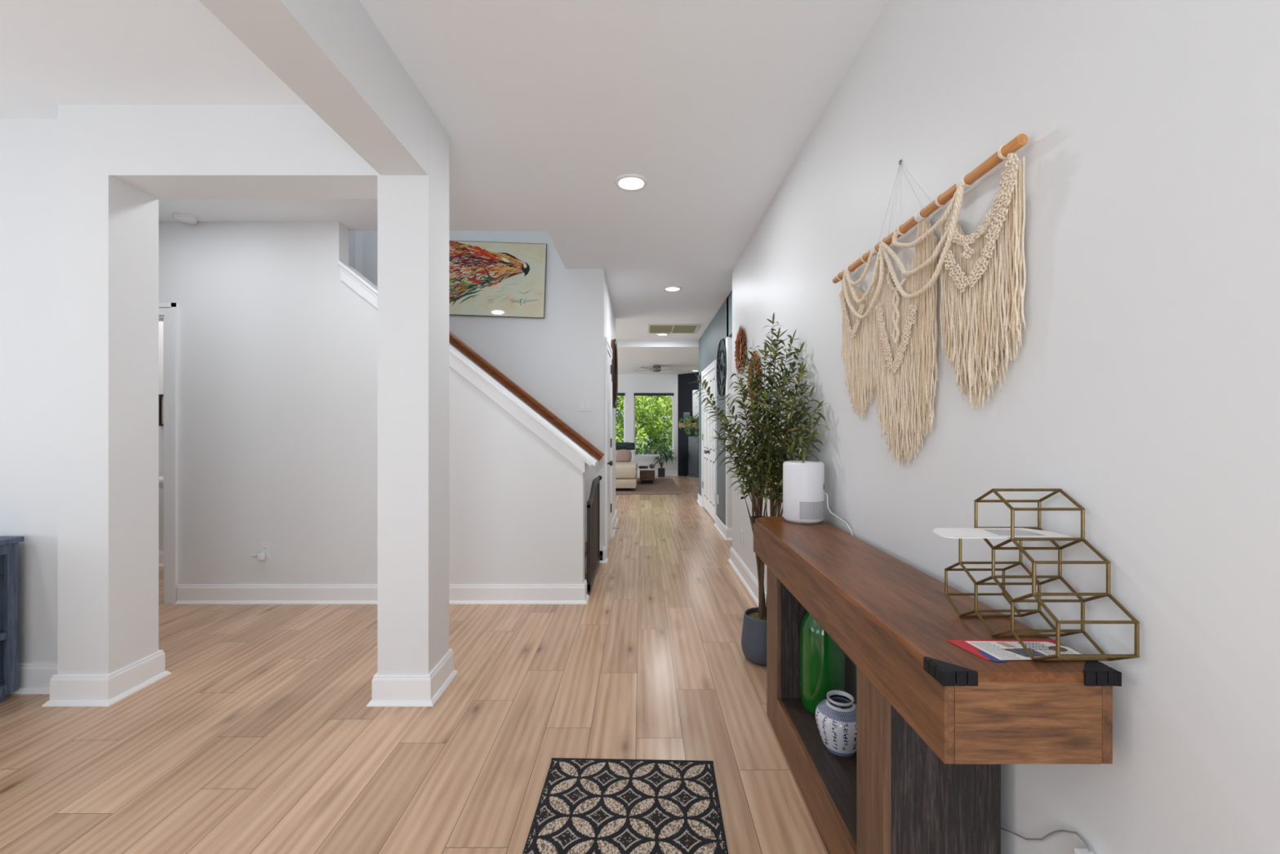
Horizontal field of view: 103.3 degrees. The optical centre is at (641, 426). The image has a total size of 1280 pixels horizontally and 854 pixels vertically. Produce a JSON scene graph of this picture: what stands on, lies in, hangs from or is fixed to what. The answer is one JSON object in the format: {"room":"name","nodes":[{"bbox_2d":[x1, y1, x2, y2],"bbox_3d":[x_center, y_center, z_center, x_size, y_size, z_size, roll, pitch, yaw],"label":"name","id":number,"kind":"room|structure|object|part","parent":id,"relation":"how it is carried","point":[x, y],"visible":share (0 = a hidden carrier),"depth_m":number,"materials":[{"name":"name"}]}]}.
{"room":"entrance hallway","nodes":[
{"label":"entrance hallway","id":0,"kind":"room"},
{"bbox_2d":[158,320,163,551],"bbox_3d":[-4.300,-0.105,4.226,2.200,2.732,0.948,0,0,0],"label":"wall","id":1,"kind":"structure","parent":0,"point":[160,322],"depth_m":4.60,"materials":[{"name":"paint"}]},
{"bbox_2d":[158,394,163,426],"bbox_3d":[-4.200,-0.149,4.588,0.340,0.286,0.020,0,0,0],"label":"picture","id":2,"kind":"object","parent":1,"relation":"attached to","point":[160,396],"visible":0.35,"depth_m":4.58},
{"bbox_2d":[161,396,163,423],"bbox_3d":[-4.200,-0.149,4.596,0.320,0.280,0.004,0,0,0],"label":"print","id":3,"kind":"object","parent":2,"relation":"attached to","point":[162,397],"depth_m":4.59},
{"bbox_2d":[158,551,163,566],"bbox_3d":[-4.305,1.196,4.583,1.990,0.131,0.033,0,0,0],"label":"baseboard","id":4,"kind":"structure","parent":1,"relation":"attached to","point":[160,553],"depth_m":4.58,"materials":[{"name":"paint"}]},
{"bbox_2d":[0,104,377,674],"bbox_3d":[-3.353,-0.105,2.434,4.293,2.732,0.241,0,0,0],"label":"wall partition","id":5,"kind":"structure","parent":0,"point":[81,190],"depth_m":2.37,"materials":[{"name":"paint"}]},
{"bbox_2d":[8,649,171,706],"bbox_3d":[-3.927,1.196,2.434,3.046,0.131,0.308,0,0,0],"label":"baseboard","id":6,"kind":"object","parent":5,"relation":"attached to","point":[64,690],"visible":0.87,"depth_m":2.36,"materials":[{"name":"paint"}]},
{"bbox_2d":[198,0,428,175],"bbox_3d":[-1.084,-1.310,0.207,0.220,0.322,4.214,0,0,0],"label":"beam","id":7,"kind":"structure","parent":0,"point":[331,54],"depth_m":1.74,"materials":[{"name":"paint"}]},
{"bbox_2d":[158,221,584,584],"bbox_3d":[-2.960,-0.105,3.690,5.080,2.732,0.120,0,0,0],"label":"wall","id":8,"kind":"structure","parent":0,"point":[277,354],"depth_m":3.63,"materials":[{"name":"paint"}]},
{"bbox_2d":[158,302,177,603],"bbox_3d":[-3.815,0.189,3.680,0.980,2.145,0.140,0,0,0],"label":"trim","id":9,"kind":"structure","parent":8,"relation":"attached to","point":[167,312],"depth_m":3.62,"materials":[{"name":"paint"}]},
{"bbox_2d":[260,542,270,558],"bbox_3d":[-2.695,0.889,3.625,0.070,0.114,0.009,0,0,0],"label":"wall outlet","id":10,"kind":"object","parent":8,"relation":"attached to","point":[264,547],"visible":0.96,"depth_m":3.62,"materials":[{"name":"white plastic"}]},
{"bbox_2d":[250,552,265,559],"bbox_3d":[-2.730,0.923,3.599,0.092,0.050,0.037,0,0,0],"label":"air freshener","id":11,"kind":"object","parent":10,"relation":"attached to","point":[260,556],"visible":1,"depth_m":3.59,"materials":[{"name":"white plastic"}]},
{"bbox_2d":[262,546,267,550],"bbox_3d":[-2.695,0.868,3.622,0.034,0.030,0.003,0,0,0],"label":"socket","id":12,"kind":"object","parent":10,"relation":"attached to","point":[264,548],"depth_m":3.62,"materials":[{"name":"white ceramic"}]},
{"bbox_2d":[174,578,589,604],"bbox_3d":[-1.851,1.196,3.673,2.928,0.131,0.153,0,0,0],"label":"baseboard","id":13,"kind":"structure","parent":8,"relation":"attached to","point":[186,593],"depth_m":3.61,"materials":[{"name":"paint"}]},
{"bbox_2d":[337,259,597,472],"bbox_3d":[-1.240,-0.428,3.690,1.820,1.508,0.210,0,0,0],"label":"trim","id":14,"kind":"structure","parent":8,"relation":"attached to","point":[360,284],"depth_m":3.61,"materials":[{"name":"paint"}]},
{"bbox_2d":[377,105,448,674],"bbox_3d":[-1.091,-0.105,2.439,0.233,2.732,0.251,0,0,0],"label":"wall column","id":15,"kind":"structure","parent":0,"point":[413,211],"depth_m":2.31,"materials":[{"name":"paint"}]},
{"bbox_2d":[366,648,457,706],"bbox_3d":[-1.091,1.196,2.439,0.300,0.131,0.318,0,0,0],"label":"baseboard","id":16,"kind":"structure","parent":15,"relation":"attached to","point":[387,690],"depth_m":2.30,"materials":[{"name":"paint"}]},
{"bbox_2d":[0,475,827,853],"bbox_3d":[-1.440,1.261,5.652,9.261,0.001,17.093,0,0,0],"label":"floor","id":17,"kind":"structure","parent":0,"point":[261,735],"depth_m":2.15,"materials":[{"name":"brown wood"}]},
{"bbox_2d":[0,536,24,702],"bbox_3d":[-3.091,0.888,1.861,0.377,0.746,1.042,0,0,0],"label":"cabinet","id":18,"kind":"object","parent":17,"relation":"on","point":[9,545],"visible":1,"depth_m":2.35,"materials":[{"name":"paint"}]},
{"bbox_3d":[-3.103,0.885,2.359,0.333,0.692,0.022,0,0,0],"label":"panel","id":19,"kind":"part","parent":18,"relation":"part of","materials":[{"name":"blue paint"}]},
{"bbox_3d":[-3.088,0.960,1.860,0.342,0.033,0.938,0,0,0],"label":"shelf","id":20,"kind":"part","parent":18,"relation":"part of","materials":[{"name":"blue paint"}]},
{"bbox_2d":[158,475,163,488],"bbox_3d":[-3.980,0.771,4.395,0.520,0.980,0.390,0,0,0],"label":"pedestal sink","id":21,"kind":"object","parent":17,"relation":"on","point":[160,477],"visible":0.02,"depth_m":4.22,"materials":[{"name":"white ceramic"}]},
{"bbox_2d":[586,475,601,592],"bbox_3d":[-0.386,0.844,4.218,0.046,0.794,0.875,0,0,0],"label":"gate","id":22,"kind":"object","parent":17,"relation":"on","point":[593,557],"visible":0.99,"depth_m":4.07,"materials":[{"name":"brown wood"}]},
{"bbox_3d":[-0.395,0.527,4.200,0.028,0.157,0.840,0,0,0],"label":"rail","id":23,"kind":"part","parent":22,"relation":"part of","materials":[{"name":"brown wood"}]},
{"bbox_3d":[-0.395,1.201,4.200,0.028,0.050,0.840,0,0,0],"label":"rail","id":24,"kind":"part","parent":22,"relation":"part of","materials":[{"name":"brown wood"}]},
{"bbox_2d":[522,757,728,853],"bbox_3d":[-0.048,1.255,1.452,0.609,0.011,0.904,0,0,2],"label":"door mat","id":25,"kind":"object","parent":17,"relation":"on","point":[585,806],"visible":1,"depth_m":1.65,"materials":[{"name":"black fabric"}]},
{"bbox_2d":[615,478,681,494],"bbox_3d":[-0.775,1.255,10.860,3.050,0.012,2.880,0,0,0],"label":"area rug","id":26,"kind":"object","parent":17,"relation":"on","point":[660,486],"visible":0.45,"depth_m":10.07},
{"bbox_2d":[615,449,637,490],"bbox_3d":[-1.347,0.888,10.705,2.505,0.720,1.890,0,0,0],"label":"sofa","id":27,"kind":"object","parent":26,"relation":"on","point":[626,474],"visible":0.29,"depth_m":9.78,"materials":[{"name":"beige leather"}]},
{"bbox_2d":[615,449,631,462],"bbox_3d":[-0.420,0.649,11.277,0.400,0.277,0.160,0,0,0],"label":"sofa cushion","id":28,"kind":"object","parent":27,"relation":"on","point":[621,455],"visible":0.91,"depth_m":11.22,"materials":[{"name":"pink fabric"}]},
{"bbox_2d":[615,442,635,449],"bbox_3d":[-0.556,0.438,11.373,0.817,0.179,0.185,0,0,0],"label":"throw blanket","id":29,"kind":"object","parent":27,"relation":"on","point":[619,446],"visible":0.49,"depth_m":11.29,"materials":[{"name":"green fabric"}]},
{"bbox_2d":[615,461,637,478],"bbox_3d":[-0.708,0.893,10.580,1.225,0.230,1.640,0,0,0],"label":"cushion","id":30,"kind":"object","parent":27,"relation":"on","point":[628,469],"depth_m":9.77,"materials":[{"name":"beige leather"}]},
{"bbox_2d":[639,464,655,483],"bbox_3d":[0.125,1.083,11.600,0.350,0.332,1.200,0,0,0],"label":"coffee table","id":31,"kind":"object","parent":26,"relation":"on","point":[646,474],"visible":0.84,"depth_m":11.02,"materials":[{"name":"brown wood"}]},
{"bbox_2d":[652,444,678,476],"bbox_3d":[0.583,0.864,12.766,0.802,0.795,0.357,0,0,0],"label":"plant","id":32,"kind":"object","parent":17,"relation":"on","point":[660,470],"visible":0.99,"depth_m":12.73,"materials":[{"name":"green plant"}]},
{"bbox_3d":[0.500,1.156,12.780,0.170,0.210,0.170,0,0,0],"label":"pot","id":33,"kind":"part","parent":32,"relation":"part of","materials":[{"name":"black ceramic"}]},
{"bbox_3d":[0.572,0.788,12.767,0.352,0.534,0.052,0,0,11],"label":"stem","id":34,"kind":"part","parent":32,"relation":"part of","materials":[{"name":"plant"}]},
{"bbox_2d":[688,312,830,666],"bbox_3d":[0.684,0.320,2.654,0.779,1.882,0.618,0,0,41],"label":"tree","id":35,"kind":"object","parent":17,"relation":"on","point":[753,637],"visible":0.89,"depth_m":2.67,"materials":[{"name":"green plant"}]},
{"bbox_3d":[0.668,1.140,2.755,0.248,0.242,0.248,0,0,0],"label":"pot","id":36,"kind":"part","parent":35,"relation":"part of","materials":[{"name":"grey ceramic"}]},
{"bbox_2d":[751,515,1121,853],"bbox_3d":[0.667,0.840,1.623,0.306,0.841,1.517,0,0,0],"label":"console table","id":37,"kind":"object","parent":17,"relation":"on","point":[937,720],"visible":0.79,"depth_m":1.15,"materials":[{"name":"brown wood"}]},
{"bbox_3d":[0.557,1.180,1.671,0.018,0.158,0.760,0,0,0],"label":"rail","id":38,"kind":"part","parent":37,"relation":"part of","materials":[{"name":"brown wood"}]},
{"bbox_2d":[782,460,853,535],"bbox_3d":[0.783,0.299,2.199,0.176,0.284,0.350,0,0,-43],"label":"air purifier","id":39,"kind":"object","parent":37,"relation":"on","point":[803,483],"visible":0.98,"depth_m":2.19,"materials":[{"name":"white plastic"}]},
{"bbox_2d":[799,500,824,519],"bbox_3d":[0.755,0.361,2.200,0.145,0.076,0.038,0,0,-27],"label":"grille","id":40,"kind":"object","parent":39,"relation":"attached to","point":[808,509],"depth_m":2.18,"materials":[{"name":"white plastic"}]},
{"bbox_3d":[0.825,0.366,2.121,0.011,0.151,0.221,0,0,-9],"label":"power cord","id":41,"kind":"part","parent":39,"relation":"part of","materials":[{"name":"white plastic"}]},
{"bbox_2d":[781,697,856,844],"bbox_3d":[0.690,1.111,1.671,0.248,0.020,0.762,0,0,0],"label":"shelf","id":42,"kind":"object","parent":37,"relation":"attached to","point":[836,774],"depth_m":1.64,"materials":[{"name":"brown wood"}]},
{"bbox_2d":[800,611,845,714],"bbox_3d":[0.709,0.873,1.985,0.168,0.455,0.168,0,0,0],"label":"floor vase","id":43,"kind":"object","parent":37,"relation":"on","point":[822,660],"visible":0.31,"depth_m":1.92,"materials":[{"name":"green glass"}]},
{"bbox_2d":[814,689,856,756],"bbox_3d":[0.682,1.014,1.738,0.163,0.174,0.163,0,0,0],"label":"ginger jar","id":44,"kind":"object","parent":37,"relation":"on","point":[835,714],"visible":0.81,"depth_m":1.69,"materials":[{"name":"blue ceramic"}]},
{"bbox_2d":[946,640,1088,661],"bbox_3d":[0.708,0.420,0.952,0.216,0.002,0.093,0,0,0],"label":"flyer","id":45,"kind":"object","parent":37,"relation":"on","point":[988,650],"visible":0.8,"depth_m":0.96,"materials":[{"name":"paper"}]},
{"bbox_3d":[0.669,0.511,0.883,0.254,0.144,0.016,0,0,0],"label":"panel","id":46,"kind":"part","parent":37,"relation":"part of","materials":[{"name":"brown wood"}]},
{"bbox_2d":[944,488,1139,661],"bbox_3d":[0.771,0.272,1.014,0.140,0.297,0.321,0,0,0],"label":"wire rack","id":47,"kind":"object","parent":37,"relation":"on","point":[1108,657],"visible":0.96,"depth_m":0.97,"materials":[{"name":"gold metal"}]},
{"bbox_2d":[932,528,1075,537],"bbox_3d":[0.708,0.213,1.017,0.248,0.002,0.094,0,0,0],"label":"envelope","id":48,"kind":"object","parent":47,"relation":"in","point":[944,532],"visible":1,"depth_m":1.01,"materials":[{"name":"white paper"}]},
{"bbox_2d":[0,0,888,339],"bbox_3d":[-1.400,-1.531,3.345,9.200,0.120,10.490,0,0,0],"label":"ceiling","id":49,"kind":"structure","parent":0,"point":[541,105],"depth_m":2.22,"materials":[{"name":"paint"}]},
{"bbox_2d":[172,213,197,224],"bbox_3d":[-3.200,-1.454,3.550,0.132,0.034,0.132,0,0,0],"label":"smoke detector","id":50,"kind":"object","parent":49,"relation":"attached to","point":[183,218],"visible":1,"depth_m":3.52,"materials":[{"name":"white plastic"}]},
{"bbox_2d":[614,173,647,191],"bbox_3d":[-0.062,-1.464,3.040,0.196,0.014,0.196,0,0,0],"label":"recessed light","id":51,"kind":"object","parent":49,"relation":"in","point":[628,182],"visible":1,"depth_m":3.03,"materials":[{"name":"white plastic"}]},
{"bbox_2d":[656,333,668,335],"bbox_3d":[0.333,-1.464,8.030,0.196,0.014,0.196,0,0,0],"label":"recessed light","id":52,"kind":"object","parent":49,"relation":"in","point":[657,334],"visible":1,"depth_m":8.01,"materials":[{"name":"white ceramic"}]},
{"bbox_2d":[663,285,681,291],"bbox_3d":[0.329,-1.464,5.380,0.196,0.014,0.196,0,0,0],"label":"recessed light","id":53,"kind":"object","parent":49,"relation":"in","point":[669,288],"visible":1,"depth_m":5.36,"materials":[{"name":"white plastic"}]},
{"bbox_2d":[647,324,700,333],"bbox_3d":[0.467,-1.464,7.600,0.750,0.012,0.660,0,0,0],"label":"ceiling vent","id":54,"kind":"object","parent":49,"relation":"in","point":[652,328],"visible":1,"depth_m":7.53,"materials":[{"name":"beige metal"}]},
{"bbox_2d":[348,231,604,547],"bbox_3d":[-2.926,-1.339,4.260,5.148,5.200,1.160,0,0,0],"label":"wall","id":55,"kind":"structure","parent":0,"point":[557,358],"depth_m":4.72,"materials":[{"name":"paint"}]},
{"bbox_2d":[448,240,546,318],"bbox_3d":[-1.469,-1.369,4.693,1.183,0.730,0.014,0,0,0],"label":"framed painting","id":56,"kind":"object","parent":55,"relation":"attached to","point":[486,278],"visible":0.88,"depth_m":4.69},
{"bbox_2d":[448,331,604,460],"bbox_3d":[-1.243,-0.416,4.665,1.810,1.453,0.108,0,0,0],"label":"stair handrail","id":57,"kind":"object","parent":55,"relation":"attached to","point":[472,354],"visible":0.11,"depth_m":4.62,"materials":[{"name":"brown wood"}]},
{"bbox_2d":[577,399,592,411],"bbox_3d":[-0.527,-0.201,4.713,0.140,0.114,0.012,0,0,0],"label":"light switch","id":58,"kind":"object","parent":55,"relation":"attached to","point":[583,405],"visible":1,"depth_m":4.71,"materials":[{"name":"white plastic"}]},
{"bbox_2d":[584,527,603,559],"bbox_3d":[-1.530,0.241,4.711,2.340,2.040,0.016,0,0,0],"label":"trim","id":59,"kind":"structure","parent":55,"relation":"attached to","point":[585,529],"depth_m":4.70,"materials":[{"name":"paint"}]},
{"bbox_2d":[600,546,608,562],"bbox_3d":[-0.384,1.196,4.743,0.131,0.131,0.114,0,0,0],"label":"baseboard","id":60,"kind":"structure","parent":55,"relation":"attached to","point":[604,559],"depth_m":4.70,"materials":[{"name":"paint"}]},
{"bbox_2d":[584,542,586,569],"bbox_3d":[-1.808,0.216,4.235,2.665,2.090,0.966,0,0,0],"label":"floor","id":61,"kind":"structure","parent":0,"point":[585,543],"depth_m":4.49,"materials":[{"name":"paint"}]},
{"bbox_2d":[604,275,615,526],"bbox_3d":[-0.411,-0.105,5.870,0.118,2.732,2.059,0,0,0],"label":"wall","id":62,"kind":"structure","parent":0,"point":[610,317],"depth_m":6.17,"materials":[{"name":"paint"}]},
{"bbox_2d":[604,337,612,557],"bbox_3d":[-0.341,0.201,5.293,0.022,2.120,0.895,0,0,0],"label":"trim","id":63,"kind":"structure","parent":62,"relation":"attached to","point":[607,346],"depth_m":4.84,"materials":[{"name":"paint"}]},
{"bbox_2d":[607,351,613,547],"bbox_3d":[-0.335,0.239,5.305,0.099,2.020,0.750,0,0,0],"label":"door","id":64,"kind":"structure","parent":62,"relation":"in","point":[610,463],"depth_m":5.49,"materials":[{"name":"paint"}]},
{"bbox_2d":[610,338,617,408],"bbox_3d":[-0.329,-0.636,6.100,0.046,0.832,0.832,0,0,0],"label":"round wall mirror","id":65,"kind":"object","parent":62,"relation":"attached to","point":[614,344],"visible":0.92,"depth_m":5.96,"materials":[{"name":"brown wood"}]},
{"bbox_2d":[612,509,617,537],"bbox_3d":[-0.384,1.196,6.347,0.131,0.131,1.173,0,0,0],"label":"baseboard","id":66,"kind":"structure","parent":62,"relation":"attached to","point":[615,520],"depth_m":6.30,"materials":[{"name":"paint"}]},
{"bbox_2d":[617,374,677,470],"bbox_3d":[-1.150,-0.046,13.175,8.700,2.615,0.150,0,0,0],"label":"wall","id":67,"kind":"structure","parent":0,"point":[629,384],"depth_m":13.10,"materials":[{"name":"paint"}]},
{"bbox_2d":[615,392,625,449],"bbox_3d":[-0.945,-0.020,13.133,1.091,1.706,0.175,0,0,0],"label":"window","id":68,"kind":"structure","parent":67,"relation":"in","point":[620,409],"depth_m":13.19,"materials":[{"name":"glass"}]},
{"bbox_2d":[632,392,675,458],"bbox_3d":[0.317,-0.020,13.133,1.092,1.706,0.175,0,0,0],"label":"window","id":69,"kind":"structure","parent":67,"relation":"in","point":[653,411],"depth_m":13.19,"materials":[{"name":"glass"}]},
{"bbox_3d":[0.317,0.795,13.102,1.092,0.075,0.115,0,0,0],"label":"sill","id":70,"kind":"part","parent":69,"relation":"part of","materials":[{"name":"paint"}]},
{"bbox_2d":[636,470,677,475],"bbox_3d":[-2.180,1.196,13.083,6.240,0.131,0.033,0,0,0],"label":"baseboard","id":71,"kind":"structure","parent":67,"relation":"attached to","point":[666,472],"depth_m":13.08,"materials":[{"name":"paint"}]},
{"bbox_2d":[616,339,698,374],"bbox_3d":[-1.400,-1.472,10.845,9.200,0.237,4.509,0,0,0],"label":"ceiling","id":72,"kind":"structure","parent":0,"point":[632,354],"depth_m":9.75,"materials":[{"name":"paint"}]},
{"bbox_2d":[632,364,681,372],"bbox_3d":[0.339,-1.284,11.229,1.094,0.140,1.070,0,0,0],"label":"ceiling fan","id":73,"kind":"object","parent":72,"relation":"attached to","point":[656,368],"visible":1,"depth_m":11.13,"materials":[{"name":"silver metal"}]},
{"bbox_3d":[0.010,-1.266,11.329,0.430,0.024,0.109,0,0,25],"label":"blade","id":74,"kind":"part","parent":73,"relation":"part of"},
{"bbox_3d":[0.108,-1.266,10.935,0.109,0.024,0.430,0,0,43],"label":"blade","id":75,"kind":"part","parent":73,"relation":"part of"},
{"bbox_2d":[677,372,698,475],"bbox_3d":[2.019,-0.046,12.019,2.157,2.614,2.158,0,0,0],"label":"wall","id":76,"kind":"structure","parent":0,"point":[685,389],"depth_m":12.94,"materials":[{"name":"black paint"}]},
{"bbox_2d":[679,422,698,427],"bbox_3d":[1.735,-0.039,12.160,2.050,0.120,0.200,0,0,45],"label":"mantel shelf","id":77,"kind":"object","parent":76,"relation":"attached to","point":[693,424],"visible":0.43,"depth_m":12.60,"materials":[{"name":"brown wood"}]},
{"bbox_2d":[679,415,693,435],"bbox_3d":[1.168,-0.029,12.607,0.299,0.512,0.407,0,0,-45],"label":"trailing plant","id":78,"kind":"object","parent":77,"relation":"on","point":[688,416],"visible":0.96,"depth_m":12.56,"materials":[{"name":"green plant"}]},
{"bbox_2d":[684,412,689,422],"bbox_3d":[1.142,-0.230,12.762,0.017,0.260,0.200,0,0,-45],"label":"photo frame","id":79,"kind":"object","parent":77,"relation":"on","point":[686,414],"visible":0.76,"depth_m":12.77,"materials":[{"name":"grey"}]},
{"bbox_2d":[684,413,688,421],"bbox_3d":[1.137,-0.230,12.756,0.150,0.200,0.002,0,0,45],"label":"print","id":80,"kind":"object","parent":79,"relation":"attached to","point":[686,415],"depth_m":12.77},
{"bbox_2d":[687,415,698,444],"bbox_3d":[1.400,0.066,12.371,0.607,0.718,0.309,0,0,45],"label":"trailing plant","id":81,"kind":"object","parent":77,"relation":"on","point":[696,418],"visible":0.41,"depth_m":12.31,"materials":[{"name":"green plant"}]},
{"bbox_2d":[687,435,698,477],"bbox_3d":[1.859,0.751,12.107,1.900,1.020,0.100,0,0,45],"label":"fireplace","id":82,"kind":"object","parent":76,"relation":"attached to","point":[693,448],"visible":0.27,"depth_m":12.65,"materials":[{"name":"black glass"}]},
{"bbox_2d":[692,389,698,418],"bbox_3d":[1.586,-0.559,12.428,0.840,0.720,0.032,0,0,45],"label":"wall art","id":83,"kind":"object","parent":76,"relation":"attached to","point":[695,401],"visible":0.29,"depth_m":12.65},
{"bbox_2d":[698,289,732,524],"bbox_3d":[1.031,-0.105,6.673,0.118,2.732,3.835,0,0,0],"label":"wall","id":84,"kind":"structure","parent":0,"point":[708,342],"depth_m":6.37,"materials":[{"name":"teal paint"}]},
{"bbox_2d":[697,493,701,506],"bbox_3d":[0.994,1.196,8.322,0.111,0.131,0.604,0,0,0],"label":"baseboard","id":85,"kind":"structure","parent":84,"relation":"attached to","point":[699,500],"depth_m":8.32,"materials":[{"name":"paint"}]},
{"bbox_2d":[702,368,715,520],"bbox_3d":[0.954,0.239,7.275,0.099,2.020,1.374,0,0,0],"label":"door","id":86,"kind":"structure","parent":84,"relation":"in","point":[708,430],"depth_m":7.18,"materials":[{"name":"paint"}]},
{"bbox_2d":[701,360,716,515],"bbox_3d":[0.961,0.199,7.275,0.022,2.125,1.500,0,0,0],"label":"trim","id":87,"kind":"structure","parent":84,"relation":"attached to","point":[713,365],"depth_m":7.69,"materials":[{"name":"paint"}]},
{"bbox_2d":[716,338,726,396],"bbox_3d":[0.950,-0.704,6.050,0.036,0.690,0.690,0,0,0],"label":"wall clock","id":88,"kind":"object","parent":84,"relation":"attached to","point":[719,365],"visible":0.98,"depth_m":6.03,"materials":[{"name":"black metal"}]},
{"bbox_2d":[726,296,728,337],"bbox_3d":[1.736,-0.105,5.200,1.529,2.732,1.160,0,0,0],"label":"wall","id":89,"kind":"structure","parent":0,"point":[727,296],"depth_m":5.71,"materials":[{"name":"paint"}]},
{"bbox_2d":[725,337,732,528],"bbox_3d":[1.025,0.129,5.720,0.130,2.265,0.128,0,0,0],"label":"wall","id":90,"kind":"structure","parent":0,"point":[728,340],"depth_m":5.66,"materials":[{"name":"paint"}]},
{"bbox_2d":[713,514,732,540],"bbox_3d":[1.613,1.196,6.061,1.373,0.131,0.877,0,0,0],"label":"baseboard","id":91,"kind":"structure","parent":90,"relation":"attached to","point":[726,533],"depth_m":5.83,"materials":[{"name":"paint"}]},
{"bbox_2d":[732,0,1279,853],"bbox_3d":[0.910,-0.105,1.425,0.120,2.732,6.650,0,0,0],"label":"wall","id":92,"kind":"structure","parent":0,"point":[1142,386],"depth_m":0.94,"materials":[{"name":"paint"}]},
{"bbox_2d":[734,324,745,373],"bbox_3d":[0.827,-0.644,4.264,0.054,0.436,0.430,0,0,3],"label":"woven wall decoration","id":93,"kind":"object","parent":92,"relation":"attached to","point":[740,343],"visible":0.94,"depth_m":4.24,"materials":[{"name":"brown wicker"}]},
{"bbox_2d":[738,340,741,360],"bbox_3d":[0.835,-0.642,4.260,0.001,0.201,0.201,0,0,0],"label":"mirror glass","id":94,"kind":"object","parent":93,"relation":"attached to","point":[740,346],"depth_m":4.29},
{"bbox_2d":[741,528,743,544],"bbox_3d":[0.845,0.926,4.260,0.009,0.114,0.070,0,0,0],"label":"wall outlet","id":95,"kind":"object","parent":92,"relation":"attached to","point":[742,531],"visible":1,"depth_m":4.23,"materials":[{"name":"white plastic"}]},
{"bbox_2d":[728,546,766,606],"bbox_3d":[0.893,1.196,1.452,0.153,0.131,6.664,0,0,0],"label":"baseboard","id":96,"kind":"structure","parent":92,"relation":"attached to","point":[749,581],"depth_m":4.05,"materials":[{"name":"paint"}]},
{"bbox_2d":[747,350,759,399],"bbox_3d":[0.827,-0.367,3.743,0.045,0.419,0.421,0,0,0],"label":"woven wall decoration","id":97,"kind":"object","parent":92,"relation":"attached to","point":[757,365],"visible":0.27,"depth_m":3.68,"materials":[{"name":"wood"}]},
{"bbox_2d":[1000,826,1095,853],"bbox_3d":[0.834,0.874,1.089,0.032,0.177,0.324,0,0,0],"label":"power cord","id":98,"kind":"object","parent":92,"relation":"attached to","point":[1087,850],"visible":0.85,"depth_m":0.98,"materials":[{"name":"white plastic"}]},
{"bbox_3d":[0.845,-0.864,1.658,0.009,0.021,0.012,0,0,0],"label":"wall hook","id":99,"kind":"object","parent":92,"relation":"attached to","visible":0},
{"bbox_2d":[832,133,1027,466],"bbox_3d":[0.823,-0.363,1.616,0.049,0.995,1.067,0,0,0],"label":"macrame wall hanging","id":100,"kind":"object","parent":99,"relation":"hanging from","point":[983,275],"depth_m":1.44,"materials":[{"name":"beige fabric"}]},
{"bbox_3d":[0.833,-0.316,1.941,0.018,0.567,0.306,0,0,0],"label":"fringe panel","id":101,"kind":"part","parent":100,"relation":"part of","materials":[{"name":"fabric"}]},
{"bbox_3d":[0.837,-0.747,1.630,0.021,0.226,0.291,0,0,0],"label":"hanging cord","id":102,"kind":"part","parent":100,"relation":"part of","materials":[{"name":"white fabric"}]},
{"bbox_3d":[0.830,-0.244,1.612,0.024,0.725,0.370,0,0,0],"label":"fringe panel","id":103,"kind":"part","parent":100,"relation":"part of","materials":[{"name":"fabric"}]},
{"bbox_3d":[0.830,-0.318,1.249,0.024,0.544,0.296,0,0,0],"label":"fringe panel","id":104,"kind":"part","parent":100,"relation":"part of","materials":[{"name":"fabric"}]}
]}

